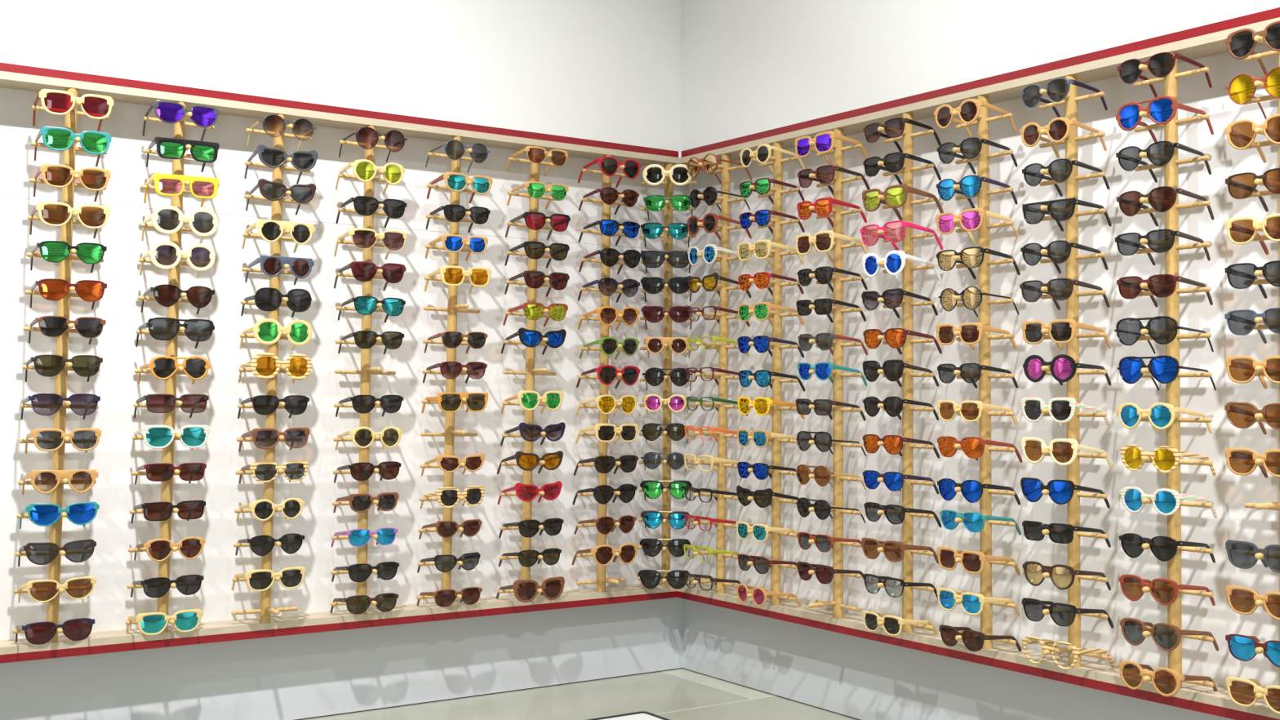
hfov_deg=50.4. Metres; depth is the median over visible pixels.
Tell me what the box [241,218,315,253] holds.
sunglasses
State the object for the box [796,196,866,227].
sunglasses
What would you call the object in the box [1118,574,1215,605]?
sunglasses
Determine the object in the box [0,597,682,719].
wall
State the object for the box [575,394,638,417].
sunglasses
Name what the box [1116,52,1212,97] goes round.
sunglasses
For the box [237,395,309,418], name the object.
sunglasses
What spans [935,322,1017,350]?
sunglasses
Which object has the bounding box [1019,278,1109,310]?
sunglasses
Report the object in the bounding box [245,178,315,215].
sunglasses
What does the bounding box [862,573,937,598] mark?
sunglasses
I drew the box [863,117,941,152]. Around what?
sunglasses
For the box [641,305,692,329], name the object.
sunglasses
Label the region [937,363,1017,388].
sunglasses
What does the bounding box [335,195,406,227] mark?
sunglasses
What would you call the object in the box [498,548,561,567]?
sunglasses
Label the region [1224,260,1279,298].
sunglasses
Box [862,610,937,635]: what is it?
sunglasses
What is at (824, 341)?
sunglasses
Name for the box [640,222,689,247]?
sunglasses
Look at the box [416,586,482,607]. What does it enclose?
sunglasses
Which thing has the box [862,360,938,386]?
sunglasses
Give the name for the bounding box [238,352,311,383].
sunglasses
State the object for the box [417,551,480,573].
sunglasses
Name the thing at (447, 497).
sunglasses
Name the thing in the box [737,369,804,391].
sunglasses
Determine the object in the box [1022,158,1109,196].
sunglasses
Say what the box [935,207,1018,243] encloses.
sunglasses
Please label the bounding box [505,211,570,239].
sunglasses
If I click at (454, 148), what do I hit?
sunglasses
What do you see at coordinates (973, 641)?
sunglasses
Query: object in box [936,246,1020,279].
sunglasses
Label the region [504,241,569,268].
sunglasses
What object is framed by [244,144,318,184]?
sunglasses
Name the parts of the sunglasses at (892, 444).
frame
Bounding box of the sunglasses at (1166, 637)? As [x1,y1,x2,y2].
[1119,617,1218,651]
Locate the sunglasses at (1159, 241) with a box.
[1115,229,1210,265]
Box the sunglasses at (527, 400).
[500,390,563,413]
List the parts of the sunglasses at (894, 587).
frame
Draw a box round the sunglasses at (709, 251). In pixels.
[687,244,751,269]
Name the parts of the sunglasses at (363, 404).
frame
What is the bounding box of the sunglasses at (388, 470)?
[333,461,400,483]
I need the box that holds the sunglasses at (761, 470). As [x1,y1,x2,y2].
[737,462,795,479]
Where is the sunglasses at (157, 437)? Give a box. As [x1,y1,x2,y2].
[131,425,209,451]
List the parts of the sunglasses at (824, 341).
frame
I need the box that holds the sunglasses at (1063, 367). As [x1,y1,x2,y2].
[1022,354,1111,385]
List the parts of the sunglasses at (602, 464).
frame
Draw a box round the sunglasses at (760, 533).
[735,520,798,542]
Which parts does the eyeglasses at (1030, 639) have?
frame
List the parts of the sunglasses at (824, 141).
frame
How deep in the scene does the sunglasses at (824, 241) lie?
3.16 m
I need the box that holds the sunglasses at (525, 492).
[497,480,562,504]
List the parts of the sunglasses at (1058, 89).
frame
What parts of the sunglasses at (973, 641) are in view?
frame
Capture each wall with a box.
[0,0,680,151]
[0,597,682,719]
[680,0,1279,151]
[682,598,1234,719]
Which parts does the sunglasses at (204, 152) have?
frame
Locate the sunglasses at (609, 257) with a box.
[578,248,641,274]
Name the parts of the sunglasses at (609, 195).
frame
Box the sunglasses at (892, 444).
[862,434,939,458]
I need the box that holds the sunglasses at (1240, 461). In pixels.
[1224,447,1279,478]
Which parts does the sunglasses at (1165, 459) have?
frame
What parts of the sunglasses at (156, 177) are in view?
frame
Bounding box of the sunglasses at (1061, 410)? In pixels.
[1020,396,1110,427]
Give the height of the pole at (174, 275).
1.152 m
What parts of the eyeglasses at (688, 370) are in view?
frame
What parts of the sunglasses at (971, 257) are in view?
frame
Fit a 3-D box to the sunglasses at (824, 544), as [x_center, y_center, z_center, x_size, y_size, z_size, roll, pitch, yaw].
[0.449,0.428,3.182,0.119,0.051,0.125,1,-2,-34]
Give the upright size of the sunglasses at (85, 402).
0.056 m
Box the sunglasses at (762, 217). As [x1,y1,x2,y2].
[738,208,804,234]
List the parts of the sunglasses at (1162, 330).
frame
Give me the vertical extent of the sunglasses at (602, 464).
0.057 m
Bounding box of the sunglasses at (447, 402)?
[421,392,488,413]
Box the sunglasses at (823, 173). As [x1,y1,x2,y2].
[797,164,870,195]
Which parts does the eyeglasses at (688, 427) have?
frame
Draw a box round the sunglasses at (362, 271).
[333,261,405,290]
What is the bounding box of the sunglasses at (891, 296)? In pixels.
[861,288,937,318]
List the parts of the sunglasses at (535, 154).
frame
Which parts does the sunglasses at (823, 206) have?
frame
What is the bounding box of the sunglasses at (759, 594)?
[735,583,801,606]
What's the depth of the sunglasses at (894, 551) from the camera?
2.95 m
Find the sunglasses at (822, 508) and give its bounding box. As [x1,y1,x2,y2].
[795,497,865,523]
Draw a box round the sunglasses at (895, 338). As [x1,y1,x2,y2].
[862,328,942,354]
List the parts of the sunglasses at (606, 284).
frame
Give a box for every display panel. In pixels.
[0,62,702,663]
[676,7,1279,719]
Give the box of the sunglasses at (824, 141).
[794,130,868,164]
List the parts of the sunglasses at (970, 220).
frame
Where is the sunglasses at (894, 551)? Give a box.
[861,537,938,564]
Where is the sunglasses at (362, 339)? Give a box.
[337,330,404,354]
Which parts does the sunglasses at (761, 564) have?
frame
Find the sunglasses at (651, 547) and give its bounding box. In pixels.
[640,537,690,556]
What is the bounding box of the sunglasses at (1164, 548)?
[1119,533,1215,563]
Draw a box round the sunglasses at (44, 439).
[24,428,101,453]
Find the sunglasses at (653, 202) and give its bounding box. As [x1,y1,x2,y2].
[643,195,693,220]
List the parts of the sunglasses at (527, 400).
frame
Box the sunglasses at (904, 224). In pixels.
[860,220,943,250]
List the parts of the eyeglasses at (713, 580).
frame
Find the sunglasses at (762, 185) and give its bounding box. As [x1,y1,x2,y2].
[739,177,804,204]
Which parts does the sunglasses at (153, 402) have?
frame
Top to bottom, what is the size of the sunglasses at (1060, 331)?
0.054 m
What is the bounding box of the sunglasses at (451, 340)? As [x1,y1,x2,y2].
[424,331,487,353]
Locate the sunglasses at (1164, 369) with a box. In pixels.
[1117,355,1216,390]
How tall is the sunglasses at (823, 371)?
0.054 m
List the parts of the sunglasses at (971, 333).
frame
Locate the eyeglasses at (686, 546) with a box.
[683,544,739,561]
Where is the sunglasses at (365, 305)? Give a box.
[337,296,405,322]
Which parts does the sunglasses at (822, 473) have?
frame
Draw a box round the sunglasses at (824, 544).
[796,532,862,552]
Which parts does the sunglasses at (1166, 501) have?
frame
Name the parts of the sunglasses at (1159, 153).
frame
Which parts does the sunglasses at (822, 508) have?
frame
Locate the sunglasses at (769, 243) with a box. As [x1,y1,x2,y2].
[737,239,804,267]
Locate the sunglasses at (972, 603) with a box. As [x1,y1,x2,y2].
[936,586,1020,616]
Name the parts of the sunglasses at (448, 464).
frame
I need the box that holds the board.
[586,711,669,719]
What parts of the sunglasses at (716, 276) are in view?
frame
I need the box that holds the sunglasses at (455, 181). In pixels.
[426,171,492,203]
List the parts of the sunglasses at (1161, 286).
frame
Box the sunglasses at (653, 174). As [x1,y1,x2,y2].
[642,164,692,194]
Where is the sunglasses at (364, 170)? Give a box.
[335,159,405,195]
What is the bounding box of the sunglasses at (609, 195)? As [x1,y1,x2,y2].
[578,186,639,214]
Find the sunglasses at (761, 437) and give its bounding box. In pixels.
[736,428,801,450]
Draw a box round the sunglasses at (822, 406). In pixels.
[795,398,866,421]
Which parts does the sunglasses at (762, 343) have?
frame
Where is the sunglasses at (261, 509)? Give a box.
[236,497,304,521]
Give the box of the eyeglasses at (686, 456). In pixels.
[683,453,739,471]
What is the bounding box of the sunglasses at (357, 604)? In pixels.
[330,592,398,614]
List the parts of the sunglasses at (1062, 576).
frame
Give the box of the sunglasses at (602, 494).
[572,484,636,505]
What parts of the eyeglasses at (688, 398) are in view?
frame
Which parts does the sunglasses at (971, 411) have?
frame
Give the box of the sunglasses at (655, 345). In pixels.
[644,337,691,358]
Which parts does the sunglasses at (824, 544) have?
frame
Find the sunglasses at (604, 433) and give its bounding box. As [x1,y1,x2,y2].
[575,423,638,444]
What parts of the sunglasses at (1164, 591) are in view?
frame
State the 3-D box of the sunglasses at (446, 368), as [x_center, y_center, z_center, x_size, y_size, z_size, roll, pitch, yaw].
[-0.454,0.031,3.326,0.130,0.052,0.110,1,-2,-33]
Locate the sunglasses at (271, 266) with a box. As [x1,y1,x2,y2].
[244,255,314,284]
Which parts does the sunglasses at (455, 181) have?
frame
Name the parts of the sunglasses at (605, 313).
frame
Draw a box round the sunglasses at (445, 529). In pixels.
[418,519,481,539]
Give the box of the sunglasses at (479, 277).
[424,265,491,293]
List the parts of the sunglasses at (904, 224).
frame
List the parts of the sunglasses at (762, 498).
frame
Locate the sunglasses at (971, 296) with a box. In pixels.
[938,286,1018,316]
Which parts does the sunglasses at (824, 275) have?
frame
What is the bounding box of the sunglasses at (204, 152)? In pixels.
[146,136,218,172]
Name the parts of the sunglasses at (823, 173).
frame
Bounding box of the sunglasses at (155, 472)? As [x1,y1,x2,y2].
[134,462,206,484]
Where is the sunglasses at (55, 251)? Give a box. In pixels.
[30,240,106,272]
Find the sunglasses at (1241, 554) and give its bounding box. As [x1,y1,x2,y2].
[1225,539,1279,573]
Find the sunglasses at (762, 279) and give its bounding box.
[737,271,804,296]
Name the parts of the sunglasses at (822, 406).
frame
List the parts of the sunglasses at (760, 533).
frame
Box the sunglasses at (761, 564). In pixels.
[737,554,796,573]
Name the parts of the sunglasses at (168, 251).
frame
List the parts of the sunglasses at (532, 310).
frame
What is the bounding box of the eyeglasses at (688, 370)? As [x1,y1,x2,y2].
[684,367,737,385]
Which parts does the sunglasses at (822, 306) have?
frame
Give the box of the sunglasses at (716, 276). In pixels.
[687,272,751,297]
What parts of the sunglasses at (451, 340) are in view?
frame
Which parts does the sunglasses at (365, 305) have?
frame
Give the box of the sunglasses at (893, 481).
[862,470,938,494]
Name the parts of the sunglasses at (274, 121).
frame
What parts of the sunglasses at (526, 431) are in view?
frame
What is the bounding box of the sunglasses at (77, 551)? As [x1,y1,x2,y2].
[17,538,96,566]
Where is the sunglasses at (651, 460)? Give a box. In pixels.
[640,452,687,471]
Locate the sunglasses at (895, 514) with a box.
[863,502,941,527]
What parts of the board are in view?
panel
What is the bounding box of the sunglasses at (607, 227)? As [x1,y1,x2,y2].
[578,219,639,245]
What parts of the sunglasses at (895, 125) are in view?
frame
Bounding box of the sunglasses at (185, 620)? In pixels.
[125,608,202,635]
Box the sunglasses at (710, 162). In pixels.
[686,153,751,183]
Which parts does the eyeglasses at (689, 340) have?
frame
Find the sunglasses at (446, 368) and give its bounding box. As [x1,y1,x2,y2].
[422,361,487,383]
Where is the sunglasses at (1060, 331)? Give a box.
[1022,319,1111,350]
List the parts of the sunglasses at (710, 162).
frame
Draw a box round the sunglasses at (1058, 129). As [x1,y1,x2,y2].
[1019,117,1106,158]
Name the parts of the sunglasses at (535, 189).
frame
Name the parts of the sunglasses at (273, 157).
frame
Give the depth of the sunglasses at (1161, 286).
2.42 m
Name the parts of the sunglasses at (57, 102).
frame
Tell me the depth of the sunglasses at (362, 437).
3.15 m
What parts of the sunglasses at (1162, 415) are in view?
frame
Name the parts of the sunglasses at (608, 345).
frame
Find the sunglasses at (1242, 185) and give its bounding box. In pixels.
[1225,167,1279,211]
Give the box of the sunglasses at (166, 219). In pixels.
[141,204,218,243]
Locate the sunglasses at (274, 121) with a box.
[247,114,316,151]
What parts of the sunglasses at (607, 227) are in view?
frame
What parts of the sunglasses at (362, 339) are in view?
frame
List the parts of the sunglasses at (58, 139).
frame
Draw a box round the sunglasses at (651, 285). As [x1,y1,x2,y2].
[640,276,692,302]
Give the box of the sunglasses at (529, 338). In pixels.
[501,327,566,355]
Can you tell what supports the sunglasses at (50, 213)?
attached to the pole at (70, 118)
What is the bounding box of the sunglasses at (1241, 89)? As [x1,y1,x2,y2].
[1225,66,1279,119]
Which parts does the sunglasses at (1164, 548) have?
frame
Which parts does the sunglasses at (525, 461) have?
frame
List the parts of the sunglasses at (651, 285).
frame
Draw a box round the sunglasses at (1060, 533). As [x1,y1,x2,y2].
[1022,520,1111,547]
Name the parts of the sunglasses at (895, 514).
frame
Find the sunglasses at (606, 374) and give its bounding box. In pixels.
[576,364,639,388]
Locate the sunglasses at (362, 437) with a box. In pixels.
[335,426,403,450]
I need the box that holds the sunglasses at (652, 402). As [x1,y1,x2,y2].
[641,394,688,414]
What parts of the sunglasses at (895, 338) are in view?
frame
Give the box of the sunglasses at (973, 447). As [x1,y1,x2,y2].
[937,435,1022,462]
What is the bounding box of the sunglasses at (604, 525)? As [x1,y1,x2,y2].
[573,515,636,534]
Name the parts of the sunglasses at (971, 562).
frame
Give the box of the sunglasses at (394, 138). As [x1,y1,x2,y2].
[338,126,407,162]
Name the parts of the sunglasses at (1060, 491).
frame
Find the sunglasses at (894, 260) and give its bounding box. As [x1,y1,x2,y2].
[862,250,941,284]
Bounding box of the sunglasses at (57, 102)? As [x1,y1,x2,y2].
[32,88,113,131]
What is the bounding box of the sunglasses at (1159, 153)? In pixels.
[1115,141,1211,182]
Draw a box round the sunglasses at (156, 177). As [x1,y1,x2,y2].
[143,173,218,207]
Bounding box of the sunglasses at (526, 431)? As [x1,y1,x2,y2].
[500,422,565,445]
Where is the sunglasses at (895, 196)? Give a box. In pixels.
[862,183,943,220]
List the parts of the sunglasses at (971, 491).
frame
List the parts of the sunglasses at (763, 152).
frame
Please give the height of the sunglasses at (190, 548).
0.057 m
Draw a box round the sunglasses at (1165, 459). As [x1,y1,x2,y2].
[1119,444,1216,476]
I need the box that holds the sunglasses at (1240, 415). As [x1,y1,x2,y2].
[1224,401,1279,434]
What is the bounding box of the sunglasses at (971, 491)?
[937,478,1020,505]
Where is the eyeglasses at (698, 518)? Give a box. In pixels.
[684,514,736,531]
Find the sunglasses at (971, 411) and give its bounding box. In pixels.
[937,400,1017,426]
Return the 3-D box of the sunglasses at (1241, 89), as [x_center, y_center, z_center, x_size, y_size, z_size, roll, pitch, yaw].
[1.078,-0.451,2.293,0.120,0.058,0.132,1,-2,-35]
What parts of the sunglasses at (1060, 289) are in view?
frame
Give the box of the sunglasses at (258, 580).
[231,566,306,591]
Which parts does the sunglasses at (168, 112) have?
frame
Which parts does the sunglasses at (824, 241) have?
frame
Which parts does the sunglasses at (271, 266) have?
frame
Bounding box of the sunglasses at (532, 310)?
[502,302,568,326]
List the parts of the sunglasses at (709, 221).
frame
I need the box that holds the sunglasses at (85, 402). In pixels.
[20,393,100,419]
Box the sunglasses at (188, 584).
[130,574,204,597]
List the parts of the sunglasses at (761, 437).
frame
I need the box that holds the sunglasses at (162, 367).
[137,355,210,384]
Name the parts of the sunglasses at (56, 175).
frame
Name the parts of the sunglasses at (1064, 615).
frame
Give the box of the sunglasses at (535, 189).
[506,181,568,209]
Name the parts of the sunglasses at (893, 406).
frame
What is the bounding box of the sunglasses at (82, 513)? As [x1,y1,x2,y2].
[18,501,99,528]
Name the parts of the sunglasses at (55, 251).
frame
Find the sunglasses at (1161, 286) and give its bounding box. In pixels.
[1116,274,1213,307]
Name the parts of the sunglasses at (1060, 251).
frame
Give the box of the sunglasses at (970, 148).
[937,137,1017,173]
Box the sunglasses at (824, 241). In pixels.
[795,230,868,262]
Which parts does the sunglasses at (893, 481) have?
frame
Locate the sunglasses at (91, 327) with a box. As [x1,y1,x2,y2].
[28,315,106,344]
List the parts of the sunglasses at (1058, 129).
frame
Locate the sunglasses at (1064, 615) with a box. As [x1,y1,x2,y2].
[1022,597,1113,628]
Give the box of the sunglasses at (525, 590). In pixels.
[495,576,564,602]
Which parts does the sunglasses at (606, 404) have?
frame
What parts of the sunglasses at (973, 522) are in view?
frame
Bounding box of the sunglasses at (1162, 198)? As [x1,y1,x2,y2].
[1116,186,1213,226]
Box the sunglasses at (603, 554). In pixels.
[571,542,638,565]
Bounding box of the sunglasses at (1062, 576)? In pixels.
[1022,560,1111,590]
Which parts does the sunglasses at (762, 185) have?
frame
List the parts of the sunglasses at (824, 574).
frame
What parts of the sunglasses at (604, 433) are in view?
frame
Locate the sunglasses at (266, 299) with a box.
[240,287,311,317]
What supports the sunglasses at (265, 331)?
attached to the pole at (265, 608)
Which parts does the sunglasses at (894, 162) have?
frame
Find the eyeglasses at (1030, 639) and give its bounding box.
[1022,635,1114,670]
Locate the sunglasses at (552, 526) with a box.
[498,518,563,537]
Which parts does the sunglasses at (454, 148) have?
frame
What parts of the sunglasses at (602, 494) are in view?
frame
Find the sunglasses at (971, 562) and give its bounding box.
[937,546,1020,575]
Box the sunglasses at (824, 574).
[796,561,863,584]
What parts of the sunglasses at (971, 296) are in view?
frame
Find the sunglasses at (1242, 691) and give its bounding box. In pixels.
[1225,675,1279,714]
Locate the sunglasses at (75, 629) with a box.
[15,617,94,644]
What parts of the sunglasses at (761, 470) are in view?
frame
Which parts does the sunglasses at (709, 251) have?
frame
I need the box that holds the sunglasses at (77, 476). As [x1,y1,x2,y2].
[22,469,97,494]
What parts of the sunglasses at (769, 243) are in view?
frame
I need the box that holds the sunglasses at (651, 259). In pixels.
[640,250,690,273]
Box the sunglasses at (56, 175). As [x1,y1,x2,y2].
[33,163,111,201]
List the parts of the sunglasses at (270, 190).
frame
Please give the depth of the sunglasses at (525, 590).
3.38 m
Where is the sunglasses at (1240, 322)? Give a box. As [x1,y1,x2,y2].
[1224,307,1279,343]
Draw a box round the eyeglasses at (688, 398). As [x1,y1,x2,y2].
[685,396,747,416]
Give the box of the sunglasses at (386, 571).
[331,561,399,582]
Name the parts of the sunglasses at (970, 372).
frame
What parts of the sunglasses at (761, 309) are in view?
frame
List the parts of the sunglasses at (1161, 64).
frame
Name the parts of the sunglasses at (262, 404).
frame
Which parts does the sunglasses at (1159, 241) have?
frame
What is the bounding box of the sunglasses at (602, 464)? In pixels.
[573,454,638,475]
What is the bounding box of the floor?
[295,667,860,719]
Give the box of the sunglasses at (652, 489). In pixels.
[640,480,692,499]
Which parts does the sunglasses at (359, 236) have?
frame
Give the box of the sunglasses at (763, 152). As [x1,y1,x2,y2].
[739,143,804,173]
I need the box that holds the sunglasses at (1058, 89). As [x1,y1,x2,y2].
[1019,78,1107,117]
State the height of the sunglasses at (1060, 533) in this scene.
0.051 m
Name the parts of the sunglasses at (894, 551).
frame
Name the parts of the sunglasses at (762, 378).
frame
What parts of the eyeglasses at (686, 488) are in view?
frame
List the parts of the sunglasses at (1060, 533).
frame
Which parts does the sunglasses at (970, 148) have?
frame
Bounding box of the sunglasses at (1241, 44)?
[1225,20,1279,74]
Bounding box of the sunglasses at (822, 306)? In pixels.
[795,298,866,323]
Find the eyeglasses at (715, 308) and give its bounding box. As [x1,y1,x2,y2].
[688,306,749,326]
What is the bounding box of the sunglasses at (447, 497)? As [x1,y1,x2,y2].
[419,485,484,509]
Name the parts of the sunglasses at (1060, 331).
frame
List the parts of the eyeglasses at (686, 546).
frame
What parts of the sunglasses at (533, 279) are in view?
frame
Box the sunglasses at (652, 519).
[640,510,690,529]
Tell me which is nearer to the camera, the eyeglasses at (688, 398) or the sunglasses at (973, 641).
the sunglasses at (973, 641)
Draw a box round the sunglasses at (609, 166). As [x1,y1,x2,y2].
[577,155,640,187]
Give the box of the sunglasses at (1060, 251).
[1020,240,1107,273]
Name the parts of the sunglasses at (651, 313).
frame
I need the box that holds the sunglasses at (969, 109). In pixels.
[933,98,1017,137]
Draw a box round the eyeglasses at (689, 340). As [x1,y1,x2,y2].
[687,336,748,355]
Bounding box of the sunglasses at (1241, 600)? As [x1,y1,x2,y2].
[1225,585,1279,620]
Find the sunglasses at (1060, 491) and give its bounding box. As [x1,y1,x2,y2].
[1020,477,1110,508]
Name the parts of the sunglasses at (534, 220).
frame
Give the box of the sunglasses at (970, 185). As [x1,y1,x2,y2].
[936,174,1017,208]
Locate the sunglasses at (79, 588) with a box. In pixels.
[17,576,96,603]
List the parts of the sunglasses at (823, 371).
frame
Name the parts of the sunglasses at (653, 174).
frame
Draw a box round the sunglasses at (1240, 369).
[1224,355,1279,388]
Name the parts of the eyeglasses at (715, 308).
frame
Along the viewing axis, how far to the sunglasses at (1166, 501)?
2.40 m
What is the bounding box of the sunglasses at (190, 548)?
[133,536,205,561]
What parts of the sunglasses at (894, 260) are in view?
frame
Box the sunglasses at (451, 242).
[425,234,488,261]
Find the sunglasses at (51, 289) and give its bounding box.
[29,278,106,309]
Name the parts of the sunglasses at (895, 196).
frame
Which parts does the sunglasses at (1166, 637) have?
frame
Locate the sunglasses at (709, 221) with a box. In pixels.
[686,213,751,241]
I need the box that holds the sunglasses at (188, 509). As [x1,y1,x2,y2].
[130,500,205,524]
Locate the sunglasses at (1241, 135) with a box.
[1224,113,1279,163]
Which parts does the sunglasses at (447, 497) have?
frame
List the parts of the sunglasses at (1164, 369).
frame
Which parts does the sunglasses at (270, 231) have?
frame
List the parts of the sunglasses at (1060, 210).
frame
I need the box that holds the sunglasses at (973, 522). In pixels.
[939,509,1021,535]
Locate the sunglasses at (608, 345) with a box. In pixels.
[579,337,639,359]
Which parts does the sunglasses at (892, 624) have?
frame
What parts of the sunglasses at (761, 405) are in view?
frame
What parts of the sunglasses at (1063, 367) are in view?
frame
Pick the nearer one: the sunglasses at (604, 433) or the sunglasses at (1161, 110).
the sunglasses at (1161, 110)
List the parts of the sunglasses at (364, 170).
frame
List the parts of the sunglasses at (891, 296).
frame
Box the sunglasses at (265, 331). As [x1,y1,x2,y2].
[239,318,312,350]
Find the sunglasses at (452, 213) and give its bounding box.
[425,204,490,232]
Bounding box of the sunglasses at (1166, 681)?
[1117,660,1217,696]
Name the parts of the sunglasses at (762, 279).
frame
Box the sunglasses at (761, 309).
[737,302,804,325]
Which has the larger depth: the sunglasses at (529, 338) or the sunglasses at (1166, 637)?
the sunglasses at (529, 338)
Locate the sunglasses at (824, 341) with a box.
[797,333,867,355]
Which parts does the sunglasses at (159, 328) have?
frame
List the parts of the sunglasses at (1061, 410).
frame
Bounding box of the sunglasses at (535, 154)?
[506,146,568,176]
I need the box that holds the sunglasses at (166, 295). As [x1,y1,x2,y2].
[140,284,214,314]
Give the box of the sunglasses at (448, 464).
[421,452,484,475]
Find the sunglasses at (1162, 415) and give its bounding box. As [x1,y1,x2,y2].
[1115,402,1212,433]
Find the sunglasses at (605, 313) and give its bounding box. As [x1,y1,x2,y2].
[577,306,639,330]
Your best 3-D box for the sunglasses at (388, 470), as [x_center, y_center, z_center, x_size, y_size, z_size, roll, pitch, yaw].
[-0.642,0.263,3.194,0.131,0.054,0.111,1,-2,-34]
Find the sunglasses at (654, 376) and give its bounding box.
[642,367,692,391]
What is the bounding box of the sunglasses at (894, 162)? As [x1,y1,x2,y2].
[862,151,941,184]
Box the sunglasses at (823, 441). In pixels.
[795,431,866,456]
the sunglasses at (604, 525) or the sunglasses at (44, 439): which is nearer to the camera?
the sunglasses at (44, 439)
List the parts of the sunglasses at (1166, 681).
frame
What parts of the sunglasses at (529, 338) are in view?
frame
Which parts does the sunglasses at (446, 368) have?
frame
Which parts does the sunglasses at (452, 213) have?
frame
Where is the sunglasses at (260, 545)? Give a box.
[235,533,304,555]
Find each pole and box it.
[12,87,108,642]
[125,101,214,632]
[231,113,311,622]
[330,124,399,614]
[417,135,479,599]
[497,145,559,593]
[576,155,629,592]
[637,162,696,586]
[692,153,744,594]
[746,142,799,605]
[808,128,862,617]
[876,111,933,632]
[951,94,1016,648]
[1039,75,1108,667]
[1133,52,1213,688]
[1243,35,1279,699]
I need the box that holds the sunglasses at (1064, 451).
[1021,436,1112,470]
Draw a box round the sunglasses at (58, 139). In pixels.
[34,126,111,166]
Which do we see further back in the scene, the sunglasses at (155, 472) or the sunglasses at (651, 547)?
the sunglasses at (651, 547)
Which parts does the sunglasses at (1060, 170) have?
frame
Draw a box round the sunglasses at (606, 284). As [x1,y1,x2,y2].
[577,277,639,302]
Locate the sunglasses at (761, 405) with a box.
[737,396,804,418]
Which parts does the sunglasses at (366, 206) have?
frame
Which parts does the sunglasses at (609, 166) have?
frame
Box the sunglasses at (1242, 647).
[1225,634,1279,667]
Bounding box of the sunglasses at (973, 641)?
[938,624,1022,651]
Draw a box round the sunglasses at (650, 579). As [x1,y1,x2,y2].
[637,569,690,589]
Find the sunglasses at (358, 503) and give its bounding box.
[333,492,398,513]
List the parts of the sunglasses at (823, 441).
frame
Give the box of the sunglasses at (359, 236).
[333,227,407,259]
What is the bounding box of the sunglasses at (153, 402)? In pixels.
[133,394,208,417]
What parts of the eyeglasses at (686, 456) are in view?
frame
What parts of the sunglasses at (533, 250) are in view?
frame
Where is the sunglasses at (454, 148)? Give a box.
[425,139,489,173]
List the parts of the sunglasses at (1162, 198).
frame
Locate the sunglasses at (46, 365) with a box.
[25,354,102,382]
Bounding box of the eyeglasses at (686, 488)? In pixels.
[684,486,745,506]
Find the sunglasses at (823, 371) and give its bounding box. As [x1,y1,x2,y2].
[797,361,867,386]
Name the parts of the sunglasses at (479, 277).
frame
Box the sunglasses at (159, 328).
[135,317,214,348]
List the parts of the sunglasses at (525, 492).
frame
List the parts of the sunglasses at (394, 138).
frame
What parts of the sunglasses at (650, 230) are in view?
frame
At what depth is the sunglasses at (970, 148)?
2.80 m
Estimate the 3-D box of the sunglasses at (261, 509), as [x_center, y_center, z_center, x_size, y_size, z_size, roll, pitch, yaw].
[-0.834,0.337,3.061,0.126,0.057,0.110,1,-2,-35]
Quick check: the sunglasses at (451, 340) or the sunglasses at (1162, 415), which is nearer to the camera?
the sunglasses at (1162, 415)
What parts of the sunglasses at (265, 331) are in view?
frame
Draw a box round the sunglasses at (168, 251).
[139,241,215,278]
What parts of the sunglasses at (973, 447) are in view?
frame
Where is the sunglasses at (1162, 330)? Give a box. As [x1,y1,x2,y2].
[1114,315,1213,353]
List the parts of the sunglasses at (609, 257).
frame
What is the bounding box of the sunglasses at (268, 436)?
[238,427,309,451]
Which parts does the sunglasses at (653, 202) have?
frame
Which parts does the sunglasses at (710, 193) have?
frame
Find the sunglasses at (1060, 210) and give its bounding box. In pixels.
[1022,197,1111,231]
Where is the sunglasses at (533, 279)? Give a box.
[504,270,569,297]
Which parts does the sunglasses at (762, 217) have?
frame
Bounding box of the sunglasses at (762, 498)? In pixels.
[736,485,799,507]
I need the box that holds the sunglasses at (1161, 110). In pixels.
[1115,95,1213,142]
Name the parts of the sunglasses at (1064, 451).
frame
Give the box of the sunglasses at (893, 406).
[862,396,938,420]
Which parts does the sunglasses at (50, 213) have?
frame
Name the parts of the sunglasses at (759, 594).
frame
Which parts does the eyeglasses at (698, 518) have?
frame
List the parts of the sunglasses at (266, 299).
frame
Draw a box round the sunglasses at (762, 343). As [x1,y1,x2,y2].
[737,335,804,357]
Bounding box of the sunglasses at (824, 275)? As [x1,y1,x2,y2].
[797,266,867,293]
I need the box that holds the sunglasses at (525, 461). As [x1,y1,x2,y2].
[497,450,563,474]
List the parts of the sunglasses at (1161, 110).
frame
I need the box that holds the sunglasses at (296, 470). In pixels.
[238,460,308,484]
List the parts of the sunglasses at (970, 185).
frame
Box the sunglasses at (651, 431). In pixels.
[640,422,688,443]
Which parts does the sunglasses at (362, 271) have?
frame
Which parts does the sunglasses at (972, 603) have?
frame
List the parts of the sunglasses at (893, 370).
frame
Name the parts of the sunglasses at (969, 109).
frame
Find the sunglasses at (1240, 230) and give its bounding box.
[1225,213,1279,254]
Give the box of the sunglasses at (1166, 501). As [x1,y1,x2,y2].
[1119,486,1217,518]
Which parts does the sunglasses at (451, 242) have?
frame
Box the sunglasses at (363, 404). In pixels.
[335,395,403,417]
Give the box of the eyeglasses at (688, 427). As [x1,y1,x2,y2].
[684,425,737,442]
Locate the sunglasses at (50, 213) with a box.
[29,200,110,238]
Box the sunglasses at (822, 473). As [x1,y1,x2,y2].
[795,464,866,490]
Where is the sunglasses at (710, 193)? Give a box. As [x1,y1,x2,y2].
[688,186,750,210]
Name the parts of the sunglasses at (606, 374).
frame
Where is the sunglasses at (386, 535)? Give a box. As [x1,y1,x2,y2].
[330,527,397,546]
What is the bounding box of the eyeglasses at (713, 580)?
[684,573,741,591]
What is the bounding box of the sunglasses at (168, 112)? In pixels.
[142,99,219,141]

